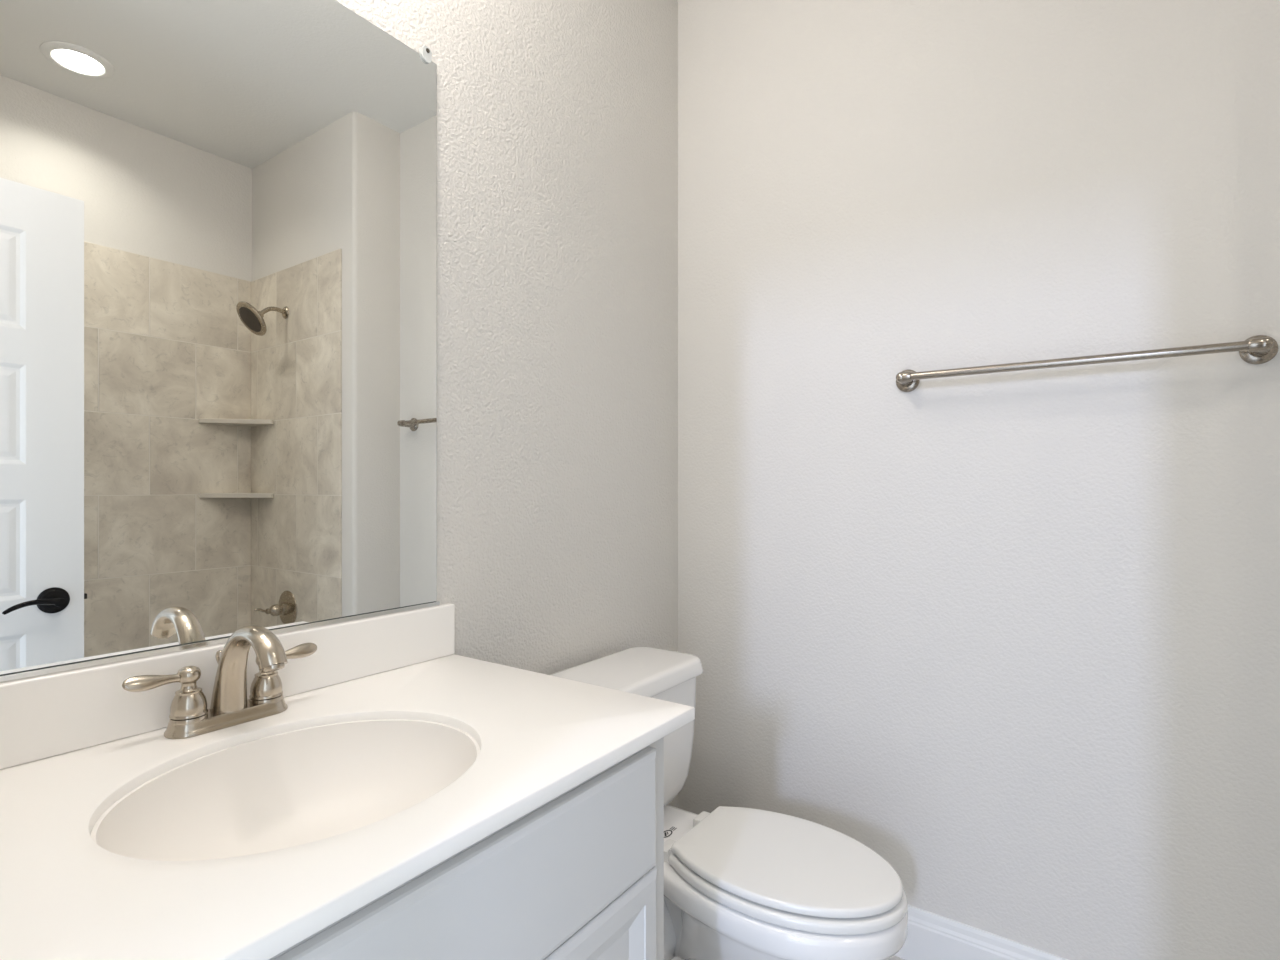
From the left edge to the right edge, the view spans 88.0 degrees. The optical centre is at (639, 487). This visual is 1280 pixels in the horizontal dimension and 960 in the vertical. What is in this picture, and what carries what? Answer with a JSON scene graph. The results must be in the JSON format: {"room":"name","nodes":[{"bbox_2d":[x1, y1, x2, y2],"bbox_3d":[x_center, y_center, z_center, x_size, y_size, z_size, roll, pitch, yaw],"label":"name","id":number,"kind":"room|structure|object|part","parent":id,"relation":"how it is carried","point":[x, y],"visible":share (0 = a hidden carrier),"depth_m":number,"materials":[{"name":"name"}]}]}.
{"room":"bathroom","nodes":[
{"label":"bathroom","id":0,"kind":"room"},
{"bbox_2d":[336,0,677,807],"bbox_3d":[-0.446,-0.180,1.365,0.110,2.740,2.031,0,0,35],"label":"wall","id":1,"kind":"structure","parent":0,"point":[557,120],"depth_m":1.61,"materials":[{"name":"paint"}]},
{"bbox_2d":[0,0,439,682],"bbox_3d":[-0.654,-0.314,0.960,0.014,1.095,0.884,0,0,35],"label":"wall mirror","id":2,"kind":"object","parent":1,"relation":"attached to","point":[218,218],"visible":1,"depth_m":0.98,"materials":[{"name":"clear glass"}]},
{"bbox_2d":[0,603,454,769],"bbox_3d":[-0.647,0.285,0.965,0.019,0.102,0.924,0,0,35],"label":"backsplash","id":3,"kind":"structure","parent":1,"relation":"attached to","point":[49,715],"depth_m":0.92,"materials":[{"name":"stone"}]},
{"bbox_2d":[886,955,904,959],"bbox_3d":[0.545,1.240,0.669,2.532,0.100,2.031,0,0,35],"label":"floor","id":4,"kind":"structure","parent":0,"point":[894,957],"depth_m":1.68,"materials":[{"name":"grey tile"}]},
{"bbox_2d":[269,737,663,959],"bbox_3d":[-0.434,0.774,0.795,0.561,0.832,0.889,0,0,35],"label":"vanity cabinet","id":5,"kind":"object","parent":4,"relation":"on","point":[579,875],"visible":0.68,"depth_m":0.78,"materials":[{"name":"white paint"}]},
{"bbox_2d":[0,603,694,959],"bbox_3d":[-0.418,0.354,0.805,0.578,0.239,0.925,0,0,35],"label":"countertop","id":6,"kind":"structure","parent":5,"relation":"on","point":[392,753],"depth_m":0.83,"materials":[{"name":"stone"}]},
{"bbox_2d":[122,626,316,738],"bbox_3d":[-0.578,0.263,0.954,0.195,0.146,0.196,0,0,-6],"label":"sink faucet","id":7,"kind":"object","parent":6,"relation":"on","point":[189,716],"visible":1,"depth_m":0.92,"materials":[{"name":"silver metal"}]},
{"bbox_3d":[-0.644,0.255,0.877,0.016,0.020,0.069,0,0,35],"label":"lever","id":8,"kind":"part","parent":7,"relation":"part of","materials":[{"name":"silver metal"}]},
{"bbox_3d":[-0.622,0.280,0.912,0.044,0.068,0.044,0,0,35],"label":"handle","id":9,"kind":"part","parent":7,"relation":"part of","materials":[{"name":"silver metal"}]},
{"bbox_3d":[-0.612,0.278,0.966,0.013,0.084,0.013,0,0,35],"label":"lift rod","id":10,"kind":"part","parent":7,"relation":"part of","materials":[{"name":"silver metal"}]},
{"bbox_3d":[-0.592,0.325,0.955,0.055,0.023,0.160,0,0,35],"label":"plate","id":11,"kind":"part","parent":7,"relation":"part of","materials":[{"name":"silver metal"}]},
{"bbox_3d":[-0.544,0.257,0.921,0.166,0.133,0.046,0,0,35],"label":"spout","id":12,"kind":"part","parent":7,"relation":"part of","materials":[{"name":"silver metal"}]},
{"bbox_3d":[-0.562,0.280,0.997,0.044,0.068,0.044,0,0,35],"label":"handle","id":13,"kind":"part","parent":7,"relation":"part of","materials":[{"name":"silver metal"}]},
{"bbox_3d":[-0.537,0.255,1.030,0.016,0.020,0.069,0,0,35],"label":"lever","id":14,"kind":"part","parent":7,"relation":"part of","materials":[{"name":"silver metal"}]},
{"bbox_2d":[90,719,479,860],"bbox_3d":[-0.395,0.411,0.798,0.372,0.125,0.425,0,0,35],"label":"sink","id":15,"kind":"object","parent":6,"relation":"in","point":[278,784],"depth_m":0.90,"materials":[{"name":"ceramic"}]},
{"bbox_3d":[-0.094,0.810,0.807,0.018,0.510,0.402,0,0,35],"label":"cabinet door","id":16,"kind":"part","parent":5,"relation":"part of","materials":[{"name":"white paint"}]},
{"bbox_2d":[551,647,907,959],"bbox_3d":[0.184,0.813,1.458,0.767,0.754,0.433,0,0,35],"label":"toilet","id":17,"kind":"object","parent":4,"relation":"on","point":[740,883],"visible":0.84,"depth_m":1.33,"materials":[{"name":"ceramic"}]},
{"bbox_3d":[-0.036,0.456,1.612,0.230,0.040,0.433,0,0,35],"label":"tank lid","id":18,"kind":"part","parent":17,"relation":"part of","materials":[{"name":"ceramic"}]},
{"bbox_3d":[-0.039,0.638,1.615,0.210,0.332,0.412,0,0,35],"label":"tank","id":19,"kind":"part","parent":17,"relation":"part of","materials":[{"name":"ceramic"}]},
{"bbox_3d":[0.201,0.997,1.446,0.726,0.386,0.352,0,0,35],"label":"bowl","id":20,"kind":"part","parent":17,"relation":"part of","materials":[{"name":"ceramic"}]},
{"bbox_3d":[0.309,0.767,1.370,0.445,0.020,0.330,0,0,35],"label":"lid","id":21,"kind":"part","parent":17,"relation":"part of","materials":[{"name":"plastic"}]},
{"bbox_3d":[0.310,0.791,1.369,0.458,0.022,0.344,0,0,35],"label":"seat","id":22,"kind":"part","parent":17,"relation":"part of","materials":[{"name":"plastic"}]},
{"bbox_2d":[678,0,1279,959],"bbox_3d":[1.142,-0.180,1.423,2.422,2.740,0.110,0,0,35],"label":"wall","id":23,"kind":"structure","parent":0,"point":[1012,638],"depth_m":1.56,"materials":[{"name":"paint"}]},
{"bbox_2d":[895,905,1067,959],"bbox_3d":[0.700,1.123,1.658,1.429,0.134,0.014,0,0,35],"label":"baseboard","id":24,"kind":"structure","parent":23,"relation":"attached to","point":[931,936],"depth_m":1.61,"materials":[{"name":"paint"}]},
{"bbox_2d":[896,335,1277,391],"bbox_3d":[0.925,-0.272,1.459,0.712,0.057,0.081,0,0,35],"label":"towel bar","id":25,"kind":"object","parent":23,"relation":"attached to","point":[1258,349],"visible":1,"depth_m":1.37,"materials":[{"name":"silver metal"}]},
{"bbox_3d":[0.657,-0.272,1.641,0.040,0.033,0.071,0,0,35],"label":"post arm","id":26,"kind":"part","parent":25,"relation":"part of","materials":[{"name":"silver metal"}]},
{"bbox_3d":[0.909,-0.272,1.436,0.656,0.018,0.018,0,0,35],"label":"rail","id":27,"kind":"part","parent":25,"relation":"part of","materials":[{"name":"silver metal"}]},
{"bbox_3d":[1.188,-0.272,1.268,0.040,0.033,0.071,0,0,35],"label":"post arm","id":28,"kind":"part","parent":25,"relation":"part of","materials":[{"name":"silver metal"}]}
]}

